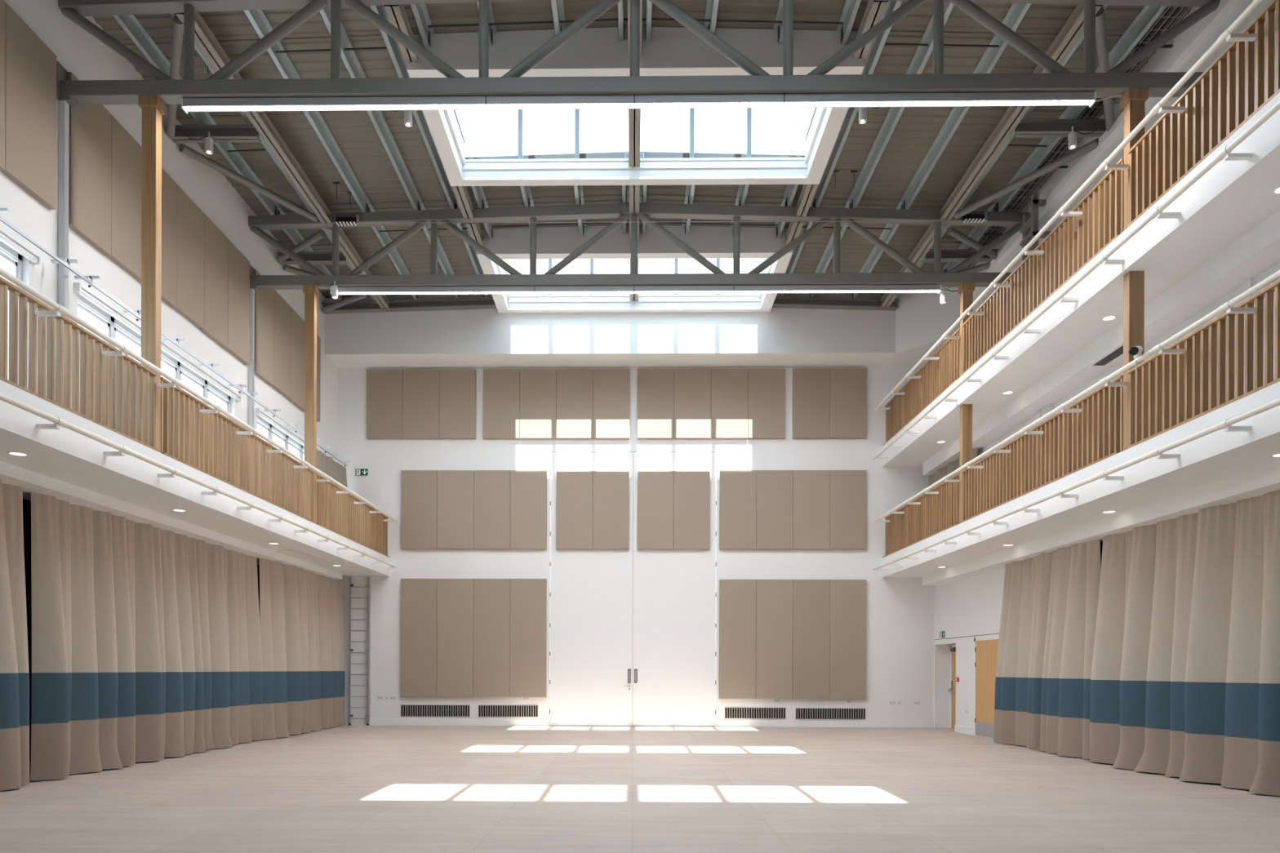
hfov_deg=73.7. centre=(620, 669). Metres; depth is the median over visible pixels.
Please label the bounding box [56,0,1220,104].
roof truss
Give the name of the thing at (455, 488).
board
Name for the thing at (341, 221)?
grille
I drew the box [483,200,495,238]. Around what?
purlin
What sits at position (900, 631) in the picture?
wall
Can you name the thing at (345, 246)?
roof beam
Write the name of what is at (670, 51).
rooflight
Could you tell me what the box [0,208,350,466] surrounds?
track
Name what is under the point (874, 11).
roof beam
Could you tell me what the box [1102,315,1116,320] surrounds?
recessed light
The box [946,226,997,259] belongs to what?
tube
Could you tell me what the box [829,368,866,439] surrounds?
board
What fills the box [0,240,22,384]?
window
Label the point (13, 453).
recessed light
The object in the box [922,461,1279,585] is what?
trim
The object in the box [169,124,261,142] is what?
beam
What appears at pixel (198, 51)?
purlin
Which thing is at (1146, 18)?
purlin
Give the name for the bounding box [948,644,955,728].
door
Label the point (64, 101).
wall column
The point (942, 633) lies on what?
exit sign
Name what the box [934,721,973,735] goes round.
baseboard
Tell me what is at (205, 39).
roof beam
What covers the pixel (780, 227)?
purlin
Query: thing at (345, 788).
floor
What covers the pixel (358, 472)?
exit sign
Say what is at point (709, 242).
rooflight
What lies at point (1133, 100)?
timber post
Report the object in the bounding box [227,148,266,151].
rod
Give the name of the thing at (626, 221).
rod
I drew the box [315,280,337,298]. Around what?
spotlight
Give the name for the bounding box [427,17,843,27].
rod
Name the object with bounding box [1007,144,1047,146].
rod
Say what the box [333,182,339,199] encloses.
rod
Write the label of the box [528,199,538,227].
purlin
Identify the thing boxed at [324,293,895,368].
bulkhead
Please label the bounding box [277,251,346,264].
beam
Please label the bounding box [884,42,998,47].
rod
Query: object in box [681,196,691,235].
purlin
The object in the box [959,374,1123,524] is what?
balustrade
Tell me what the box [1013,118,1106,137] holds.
beam
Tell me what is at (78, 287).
roller blind
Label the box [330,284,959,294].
linear light
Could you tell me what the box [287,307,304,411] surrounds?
board
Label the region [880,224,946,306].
roof beam
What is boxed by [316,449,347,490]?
curtain
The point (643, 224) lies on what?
purlin
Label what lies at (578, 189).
purlin
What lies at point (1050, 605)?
curtain
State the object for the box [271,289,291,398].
board
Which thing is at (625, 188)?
purlin
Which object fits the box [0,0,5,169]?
board
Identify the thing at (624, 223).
purlin
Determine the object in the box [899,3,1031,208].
purlin
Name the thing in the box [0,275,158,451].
balustrade
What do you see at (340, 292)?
diffuser
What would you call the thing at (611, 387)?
board
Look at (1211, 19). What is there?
trim
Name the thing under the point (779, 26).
purlin
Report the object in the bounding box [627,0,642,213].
roof beam
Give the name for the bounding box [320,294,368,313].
tube
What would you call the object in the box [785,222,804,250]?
roof beam
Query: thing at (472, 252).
purlin
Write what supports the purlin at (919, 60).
attached to the roof truss at (1059, 78)
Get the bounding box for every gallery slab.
[0,379,389,576]
[881,381,1279,577]
[882,92,1279,466]
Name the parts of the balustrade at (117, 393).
handrail, rail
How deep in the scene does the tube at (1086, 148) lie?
15.39 m
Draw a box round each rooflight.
[407,26,864,186]
[476,224,792,313]
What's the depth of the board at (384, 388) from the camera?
22.39 m
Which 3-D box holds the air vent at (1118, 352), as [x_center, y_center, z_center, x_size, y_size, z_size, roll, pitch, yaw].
[7.808,-4.960,13.485,0.180,0.012,0.900,0,0,1]
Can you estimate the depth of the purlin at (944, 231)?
18.92 m
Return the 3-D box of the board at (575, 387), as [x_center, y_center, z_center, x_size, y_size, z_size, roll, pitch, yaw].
[-1.188,-6.949,22.370,0.958,1.810,0.099,0,0,1]
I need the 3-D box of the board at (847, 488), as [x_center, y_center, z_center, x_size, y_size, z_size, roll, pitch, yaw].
[5.940,-4.152,22.263,0.950,2.060,0.099,0,0,1]
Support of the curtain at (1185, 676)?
hanging from the trim at (1259, 482)
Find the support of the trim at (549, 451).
attached to the wall at (900, 631)
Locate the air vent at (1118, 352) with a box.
[1093,345,1123,365]
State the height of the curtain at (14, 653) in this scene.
3.938 m
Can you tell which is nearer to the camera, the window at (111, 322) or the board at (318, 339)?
the window at (111, 322)
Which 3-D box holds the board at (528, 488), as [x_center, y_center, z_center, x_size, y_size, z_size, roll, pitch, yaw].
[-2.401,-4.177,22.388,0.952,2.060,0.099,0,0,1]
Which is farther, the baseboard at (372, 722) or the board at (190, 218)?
the baseboard at (372, 722)
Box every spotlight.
[186,131,213,154]
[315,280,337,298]
[387,110,412,127]
[858,106,883,124]
[939,287,958,303]
[1068,125,1096,149]
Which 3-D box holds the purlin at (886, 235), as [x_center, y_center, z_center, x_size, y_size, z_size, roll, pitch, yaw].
[5.715,-9.283,19.107,0.150,0.208,3.960,0,0,1]
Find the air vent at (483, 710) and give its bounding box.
[478,705,537,717]
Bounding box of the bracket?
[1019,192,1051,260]
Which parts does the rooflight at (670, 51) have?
sill frame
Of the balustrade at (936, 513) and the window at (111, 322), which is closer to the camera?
the window at (111, 322)
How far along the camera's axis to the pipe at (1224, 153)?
11.23 m
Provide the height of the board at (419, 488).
2.060 m
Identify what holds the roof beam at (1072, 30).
attached to the roof truss at (1059, 78)
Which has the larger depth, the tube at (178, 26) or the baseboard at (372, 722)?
the baseboard at (372, 722)
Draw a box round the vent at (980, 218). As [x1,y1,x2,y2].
[961,211,986,222]
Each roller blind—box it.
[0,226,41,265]
[73,282,241,401]
[255,408,336,462]
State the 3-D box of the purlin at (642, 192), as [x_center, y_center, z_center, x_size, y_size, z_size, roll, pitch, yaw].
[0.446,-9.448,16.476,0.150,0.208,1.420,0,0,1]
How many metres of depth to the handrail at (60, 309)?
11.32 m
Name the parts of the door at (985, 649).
kick plate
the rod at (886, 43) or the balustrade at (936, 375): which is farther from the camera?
the balustrade at (936, 375)
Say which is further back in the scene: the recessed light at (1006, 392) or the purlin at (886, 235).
the purlin at (886, 235)
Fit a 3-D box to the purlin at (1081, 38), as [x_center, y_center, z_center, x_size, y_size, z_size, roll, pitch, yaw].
[6.682,-9.250,14.207,0.150,0.208,5.770,0,0,1]
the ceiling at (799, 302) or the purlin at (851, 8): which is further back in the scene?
the ceiling at (799, 302)
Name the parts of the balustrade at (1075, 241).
rail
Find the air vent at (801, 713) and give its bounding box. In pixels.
[795,708,865,719]
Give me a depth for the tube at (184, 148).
15.58 m
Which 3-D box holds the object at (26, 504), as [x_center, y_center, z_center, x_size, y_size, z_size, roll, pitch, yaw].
[-8.118,-0.474,10.123,0.040,3.900,24.000,0,0,1]
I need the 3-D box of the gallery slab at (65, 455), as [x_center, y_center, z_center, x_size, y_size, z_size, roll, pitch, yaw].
[-7.298,-2.697,10.311,2.080,0.490,24.400,0,0,1]
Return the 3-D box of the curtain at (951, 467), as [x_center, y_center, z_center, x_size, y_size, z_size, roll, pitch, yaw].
[7.925,-4.001,20.548,0.289,2.150,2.833,0,0,1]
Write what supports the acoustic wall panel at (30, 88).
attached to the wall at (78, 51)
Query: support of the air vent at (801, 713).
in the wall at (900, 631)
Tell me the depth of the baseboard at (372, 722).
22.45 m
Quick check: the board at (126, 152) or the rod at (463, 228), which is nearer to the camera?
the board at (126, 152)
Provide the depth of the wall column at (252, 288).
17.23 m
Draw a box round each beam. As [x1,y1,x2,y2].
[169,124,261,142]
[175,12,331,222]
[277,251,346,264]
[321,297,497,314]
[324,227,389,308]
[383,4,473,217]
[466,222,484,252]
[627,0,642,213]
[629,217,639,300]
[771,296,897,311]
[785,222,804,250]
[795,0,888,216]
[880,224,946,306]
[924,248,998,262]
[940,4,1102,219]
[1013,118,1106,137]
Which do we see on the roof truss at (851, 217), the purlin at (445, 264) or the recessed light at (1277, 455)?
the purlin at (445, 264)
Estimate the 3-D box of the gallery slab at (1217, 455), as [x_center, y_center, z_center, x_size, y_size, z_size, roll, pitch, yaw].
[7.340,-2.643,10.091,1.360,0.510,24.400,0,0,1]
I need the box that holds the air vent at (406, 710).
[400,704,470,716]
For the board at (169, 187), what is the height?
2.082 m
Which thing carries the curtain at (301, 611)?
hanging from the gallery slab at (65, 455)
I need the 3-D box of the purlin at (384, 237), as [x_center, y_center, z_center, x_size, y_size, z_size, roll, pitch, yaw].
[-5.084,-9.315,19.269,0.150,0.208,3.960,0,0,1]
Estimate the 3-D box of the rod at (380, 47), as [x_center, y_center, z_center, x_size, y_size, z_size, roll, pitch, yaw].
[-4.290,-9.304,12.816,1.781,0.079,0.028,0,0,1]
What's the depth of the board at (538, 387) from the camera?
22.34 m
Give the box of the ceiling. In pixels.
[93,0,1192,297]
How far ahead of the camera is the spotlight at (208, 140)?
14.17 m
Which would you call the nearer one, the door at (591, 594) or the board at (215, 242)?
the board at (215, 242)
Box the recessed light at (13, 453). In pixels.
[7,451,28,456]
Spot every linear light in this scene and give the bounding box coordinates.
[181,91,1124,113]
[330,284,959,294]
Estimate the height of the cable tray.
0.106 m
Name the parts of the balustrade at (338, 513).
handrail, rail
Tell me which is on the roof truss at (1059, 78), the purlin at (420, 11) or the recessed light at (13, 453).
the purlin at (420, 11)
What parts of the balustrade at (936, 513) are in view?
rail, handrail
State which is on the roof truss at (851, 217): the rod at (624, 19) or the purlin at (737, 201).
the purlin at (737, 201)
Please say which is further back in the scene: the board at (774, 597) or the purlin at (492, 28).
the board at (774, 597)
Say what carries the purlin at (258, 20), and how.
attached to the roof truss at (1059, 78)
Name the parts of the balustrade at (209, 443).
handrail, rail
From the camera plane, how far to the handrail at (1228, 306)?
11.31 m
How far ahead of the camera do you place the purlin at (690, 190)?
16.85 m
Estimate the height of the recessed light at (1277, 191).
0.008 m
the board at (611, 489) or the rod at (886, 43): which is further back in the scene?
the board at (611, 489)
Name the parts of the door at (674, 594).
flush pull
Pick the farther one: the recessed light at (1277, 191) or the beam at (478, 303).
the beam at (478, 303)
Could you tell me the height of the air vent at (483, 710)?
0.310 m
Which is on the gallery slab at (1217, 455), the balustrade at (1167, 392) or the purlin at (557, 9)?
the balustrade at (1167, 392)
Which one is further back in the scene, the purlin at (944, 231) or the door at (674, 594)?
the door at (674, 594)
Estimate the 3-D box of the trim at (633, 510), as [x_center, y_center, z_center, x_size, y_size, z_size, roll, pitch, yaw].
[0.340,-2.109,22.558,4.350,7.220,0.180,0,0,1]
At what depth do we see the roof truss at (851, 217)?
17.13 m
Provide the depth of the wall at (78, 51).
13.46 m
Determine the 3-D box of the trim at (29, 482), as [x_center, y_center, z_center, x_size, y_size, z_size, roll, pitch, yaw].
[-7.819,-2.378,9.993,1.050,0.150,23.750,0,0,1]
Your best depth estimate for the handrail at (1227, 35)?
11.31 m
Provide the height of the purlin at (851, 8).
0.208 m
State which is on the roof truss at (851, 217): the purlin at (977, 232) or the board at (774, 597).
the purlin at (977, 232)
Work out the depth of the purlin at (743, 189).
16.81 m
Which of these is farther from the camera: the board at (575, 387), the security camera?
the board at (575, 387)
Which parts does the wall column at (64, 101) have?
head plate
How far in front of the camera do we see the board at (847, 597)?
22.21 m
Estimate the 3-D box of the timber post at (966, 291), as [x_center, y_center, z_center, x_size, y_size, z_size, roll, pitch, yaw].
[6.933,-5.299,17.098,0.260,4.799,0.200,0,0,1]
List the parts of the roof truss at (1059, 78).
plate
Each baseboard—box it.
[369,719,547,726]
[717,720,933,727]
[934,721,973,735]
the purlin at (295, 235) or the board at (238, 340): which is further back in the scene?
the purlin at (295, 235)
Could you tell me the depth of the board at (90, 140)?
12.08 m
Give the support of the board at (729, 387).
attached to the wall at (900, 631)
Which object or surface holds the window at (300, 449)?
in the wall at (78, 51)
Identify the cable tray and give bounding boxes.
[962,6,1191,270]
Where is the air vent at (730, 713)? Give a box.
[724,707,786,719]
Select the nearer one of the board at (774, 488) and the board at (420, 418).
the board at (774, 488)
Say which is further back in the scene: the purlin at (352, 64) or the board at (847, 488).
the board at (847, 488)
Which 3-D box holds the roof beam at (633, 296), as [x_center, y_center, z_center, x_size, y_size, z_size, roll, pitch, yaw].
[0.316,-9.249,19.233,0.200,0.200,3.870,0,0,1]
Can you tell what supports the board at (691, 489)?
attached to the door at (674, 594)
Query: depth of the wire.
16.98 m
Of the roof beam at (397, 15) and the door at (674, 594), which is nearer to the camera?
the roof beam at (397, 15)
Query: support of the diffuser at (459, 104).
attached to the linear light at (1082, 98)
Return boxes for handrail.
[0,266,397,521]
[874,0,1262,411]
[874,270,1279,522]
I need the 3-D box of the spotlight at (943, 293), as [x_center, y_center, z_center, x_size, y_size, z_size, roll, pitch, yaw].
[6.709,-7.592,17.304,0.490,0.364,0.123,0,0,-16]
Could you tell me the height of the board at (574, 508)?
2.040 m
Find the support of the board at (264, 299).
attached to the wall at (78, 51)
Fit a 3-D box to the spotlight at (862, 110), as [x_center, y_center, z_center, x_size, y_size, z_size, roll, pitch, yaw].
[4.027,-8.968,13.594,0.490,0.560,0.123,0,0,-16]
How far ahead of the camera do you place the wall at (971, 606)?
17.84 m
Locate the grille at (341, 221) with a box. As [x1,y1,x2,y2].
[335,214,359,226]
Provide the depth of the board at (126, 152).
12.91 m
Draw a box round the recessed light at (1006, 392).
[1002,391,1013,394]
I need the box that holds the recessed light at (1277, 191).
[1272,186,1279,194]
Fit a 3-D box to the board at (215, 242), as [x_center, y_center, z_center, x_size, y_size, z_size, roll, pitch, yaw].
[-7.488,-7.131,15.752,0.089,2.082,0.903,0,0,1]
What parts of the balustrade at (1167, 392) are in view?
rail, handrail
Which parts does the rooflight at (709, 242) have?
sill frame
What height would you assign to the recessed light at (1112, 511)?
0.008 m
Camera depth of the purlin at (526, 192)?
16.89 m
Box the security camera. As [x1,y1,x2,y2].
[1128,345,1142,372]
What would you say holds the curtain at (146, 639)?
hanging from the gallery slab at (65, 455)
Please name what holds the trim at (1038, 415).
attached to the wall at (971, 606)
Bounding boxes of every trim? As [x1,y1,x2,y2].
[0,461,342,579]
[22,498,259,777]
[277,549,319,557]
[548,451,717,726]
[598,510,670,726]
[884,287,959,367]
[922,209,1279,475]
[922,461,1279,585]
[934,633,998,639]
[952,411,989,426]
[973,0,1237,292]
[1035,411,1041,426]
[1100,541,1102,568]
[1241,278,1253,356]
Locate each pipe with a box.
[0,392,397,568]
[872,100,1279,459]
[873,397,1279,570]
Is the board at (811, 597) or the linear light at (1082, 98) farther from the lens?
the board at (811, 597)
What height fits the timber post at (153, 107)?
4.799 m
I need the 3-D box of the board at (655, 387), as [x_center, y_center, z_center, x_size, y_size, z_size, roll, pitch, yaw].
[0.928,-6.942,22.338,0.960,1.810,0.099,0,0,1]
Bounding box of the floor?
[0,724,1279,852]
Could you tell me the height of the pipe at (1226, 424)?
0.118 m
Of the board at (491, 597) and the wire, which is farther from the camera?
the board at (491, 597)
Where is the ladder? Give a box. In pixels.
[348,577,369,725]
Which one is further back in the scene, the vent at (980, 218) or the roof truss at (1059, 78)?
the vent at (980, 218)
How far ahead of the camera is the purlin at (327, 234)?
18.74 m
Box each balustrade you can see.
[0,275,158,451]
[160,377,315,523]
[315,472,389,557]
[882,472,959,557]
[883,327,959,445]
[959,157,1124,377]
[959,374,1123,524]
[1123,0,1279,231]
[1123,279,1279,450]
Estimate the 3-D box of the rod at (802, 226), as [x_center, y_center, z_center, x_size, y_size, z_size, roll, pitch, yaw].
[4.747,-9.278,17.931,1.901,0.082,0.028,0,0,1]
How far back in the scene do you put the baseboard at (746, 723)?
22.30 m
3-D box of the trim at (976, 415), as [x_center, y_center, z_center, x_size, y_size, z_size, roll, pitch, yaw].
[7.412,-5.285,18.041,0.350,0.010,1.100,0,0,1]
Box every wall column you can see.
[57,95,75,405]
[248,285,258,427]
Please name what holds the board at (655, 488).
attached to the door at (674, 594)
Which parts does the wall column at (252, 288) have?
head plate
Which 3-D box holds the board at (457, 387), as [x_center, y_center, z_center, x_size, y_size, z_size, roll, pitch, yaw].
[-4.263,-6.958,22.416,0.955,1.810,0.099,0,0,1]
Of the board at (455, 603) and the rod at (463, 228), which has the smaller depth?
the rod at (463, 228)
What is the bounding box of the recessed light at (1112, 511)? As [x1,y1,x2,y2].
[1101,510,1116,513]
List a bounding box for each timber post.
[137,94,164,453]
[302,285,319,524]
[958,283,974,522]
[1120,88,1148,448]
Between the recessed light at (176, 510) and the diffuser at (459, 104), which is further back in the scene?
the recessed light at (176, 510)
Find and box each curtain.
[0,480,29,791]
[30,492,262,781]
[258,557,345,739]
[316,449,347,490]
[928,448,977,490]
[993,539,1100,759]
[1089,489,1279,795]
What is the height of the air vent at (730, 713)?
0.290 m
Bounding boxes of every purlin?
[112,14,279,215]
[169,13,315,213]
[243,9,371,212]
[276,207,343,300]
[319,7,422,210]
[321,227,375,300]
[368,204,417,299]
[369,4,457,208]
[409,3,434,47]
[418,202,459,297]
[455,201,488,297]
[469,157,486,208]
[476,0,497,44]
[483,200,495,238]
[520,156,532,206]
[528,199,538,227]
[550,0,565,35]
[573,185,583,204]
[577,197,586,235]
[617,0,627,40]
[622,152,629,203]
[622,195,629,234]
[639,152,647,203]
[639,195,645,234]
[641,0,652,39]
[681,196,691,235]
[684,184,695,204]
[704,0,719,33]
[729,197,739,226]
[736,155,749,205]
[773,0,782,43]
[773,199,786,237]
[779,199,813,296]
[782,155,800,206]
[809,200,851,297]
[813,0,902,207]
[836,0,861,44]
[848,1,954,208]
[852,201,902,297]
[894,225,950,298]
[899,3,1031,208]
[942,204,995,272]
[957,4,1107,210]
[993,5,1166,211]
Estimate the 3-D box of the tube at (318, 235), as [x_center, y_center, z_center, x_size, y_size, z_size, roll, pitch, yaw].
[-6.768,-8.935,18.054,1.670,0.200,0.132,0,0,38]
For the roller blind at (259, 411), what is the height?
0.120 m
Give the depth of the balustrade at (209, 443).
13.65 m
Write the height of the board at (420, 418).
1.810 m
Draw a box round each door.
[549,452,633,725]
[632,452,716,726]
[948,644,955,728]
[973,635,999,737]
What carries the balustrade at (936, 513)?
on the gallery slab at (1217, 455)
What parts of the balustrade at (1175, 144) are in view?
rail, handrail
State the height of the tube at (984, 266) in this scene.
0.191 m
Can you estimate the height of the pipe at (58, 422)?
0.118 m
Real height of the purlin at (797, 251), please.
0.208 m
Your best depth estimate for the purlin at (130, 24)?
13.27 m
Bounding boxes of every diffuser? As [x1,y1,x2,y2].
[184,100,1093,111]
[337,290,938,294]
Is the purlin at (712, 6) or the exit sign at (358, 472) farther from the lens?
the exit sign at (358, 472)
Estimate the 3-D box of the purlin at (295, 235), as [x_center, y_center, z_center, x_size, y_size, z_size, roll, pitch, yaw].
[-6.934,-9.268,19.297,0.150,0.208,3.960,0,0,1]
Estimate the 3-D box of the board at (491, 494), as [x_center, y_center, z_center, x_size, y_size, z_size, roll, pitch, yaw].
[-3.358,-4.180,22.403,0.952,2.060,0.099,0,0,1]
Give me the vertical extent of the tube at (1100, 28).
0.230 m
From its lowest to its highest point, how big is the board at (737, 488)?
2.060 m
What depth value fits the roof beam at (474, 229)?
17.76 m
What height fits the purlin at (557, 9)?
0.208 m
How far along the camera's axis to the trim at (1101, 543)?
14.31 m
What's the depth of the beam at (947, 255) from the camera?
18.48 m
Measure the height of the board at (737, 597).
3.115 m
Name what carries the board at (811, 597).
attached to the wall at (900, 631)
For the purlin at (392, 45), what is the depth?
14.57 m
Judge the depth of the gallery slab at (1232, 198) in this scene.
11.56 m
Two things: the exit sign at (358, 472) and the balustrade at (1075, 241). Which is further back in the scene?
the exit sign at (358, 472)
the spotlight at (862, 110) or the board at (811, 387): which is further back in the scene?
the board at (811, 387)
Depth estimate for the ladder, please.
22.48 m
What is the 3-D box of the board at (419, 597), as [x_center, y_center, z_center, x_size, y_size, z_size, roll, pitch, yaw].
[-5.283,-0.823,22.431,0.952,3.105,0.099,0,0,1]
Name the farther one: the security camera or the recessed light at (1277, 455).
the security camera
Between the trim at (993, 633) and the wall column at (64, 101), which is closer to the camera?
the wall column at (64, 101)
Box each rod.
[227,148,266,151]
[275,46,386,53]
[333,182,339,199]
[379,227,466,231]
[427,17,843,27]
[492,221,777,227]
[801,226,891,229]
[833,169,838,187]
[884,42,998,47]
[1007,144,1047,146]
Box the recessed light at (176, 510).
[172,509,186,511]
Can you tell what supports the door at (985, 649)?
in the wall at (971, 606)
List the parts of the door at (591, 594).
flush pull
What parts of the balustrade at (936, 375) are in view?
rail, handrail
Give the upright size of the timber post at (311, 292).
4.799 m
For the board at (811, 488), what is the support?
attached to the wall at (900, 631)
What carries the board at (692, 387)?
attached to the wall at (900, 631)
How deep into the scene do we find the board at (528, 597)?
22.34 m
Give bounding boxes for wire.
[377,220,975,222]
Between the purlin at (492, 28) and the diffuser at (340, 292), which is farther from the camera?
the diffuser at (340, 292)
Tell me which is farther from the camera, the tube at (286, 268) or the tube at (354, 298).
the tube at (354, 298)
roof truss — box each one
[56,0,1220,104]
[248,203,1029,289]
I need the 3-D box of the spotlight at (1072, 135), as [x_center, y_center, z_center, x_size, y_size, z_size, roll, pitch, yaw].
[7.593,-8.739,14.041,0.490,0.364,0.123,0,0,-16]
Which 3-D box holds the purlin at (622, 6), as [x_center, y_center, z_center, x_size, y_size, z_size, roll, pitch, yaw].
[0.039,-9.449,12.051,0.150,0.208,1.260,0,0,1]
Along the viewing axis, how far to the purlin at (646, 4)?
12.34 m
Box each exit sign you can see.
[355,468,368,476]
[939,631,946,638]
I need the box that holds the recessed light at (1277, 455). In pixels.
[1271,453,1279,457]
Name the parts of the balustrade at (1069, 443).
rail, handrail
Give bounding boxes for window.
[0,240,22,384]
[77,293,230,418]
[257,415,304,463]
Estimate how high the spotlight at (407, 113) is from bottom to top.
0.560 m
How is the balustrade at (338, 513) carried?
on the gallery slab at (65, 455)
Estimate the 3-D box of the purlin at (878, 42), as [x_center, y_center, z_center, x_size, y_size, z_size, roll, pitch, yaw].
[3.862,-9.339,14.249,0.150,0.208,5.770,0,0,1]
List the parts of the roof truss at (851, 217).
plate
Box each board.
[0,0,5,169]
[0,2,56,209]
[66,71,111,255]
[106,115,142,282]
[161,168,177,307]
[173,185,204,328]
[200,213,228,348]
[225,239,249,364]
[253,269,274,385]
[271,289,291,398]
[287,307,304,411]
[316,334,320,422]
[366,369,403,439]
[400,470,437,549]
[400,578,437,697]
[402,369,439,439]
[436,578,473,697]
[437,470,474,549]
[439,368,476,439]
[473,470,510,549]
[473,578,510,697]
[483,368,519,439]
[509,578,546,697]
[510,470,546,549]
[520,368,556,439]
[555,471,592,549]
[556,368,593,439]
[592,471,629,549]
[593,368,630,439]
[637,368,674,439]
[637,471,673,549]
[673,471,710,549]
[674,368,711,439]
[711,368,748,439]
[719,470,755,549]
[719,579,755,698]
[747,368,785,439]
[755,470,792,549]
[755,579,792,698]
[792,368,830,439]
[792,470,830,549]
[792,579,829,699]
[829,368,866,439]
[829,470,866,550]
[829,579,866,699]
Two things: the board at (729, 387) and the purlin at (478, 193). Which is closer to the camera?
the purlin at (478, 193)
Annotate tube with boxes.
[165,14,183,137]
[179,143,318,222]
[275,229,325,262]
[283,264,366,295]
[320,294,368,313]
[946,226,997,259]
[954,137,1098,218]
[959,262,990,272]
[1095,6,1114,131]
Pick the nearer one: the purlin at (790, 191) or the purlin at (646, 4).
the purlin at (646, 4)
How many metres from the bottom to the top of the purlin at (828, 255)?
0.208 m
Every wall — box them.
[0,0,338,462]
[337,367,933,726]
[933,0,1279,738]
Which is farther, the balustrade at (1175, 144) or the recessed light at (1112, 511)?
the recessed light at (1112, 511)

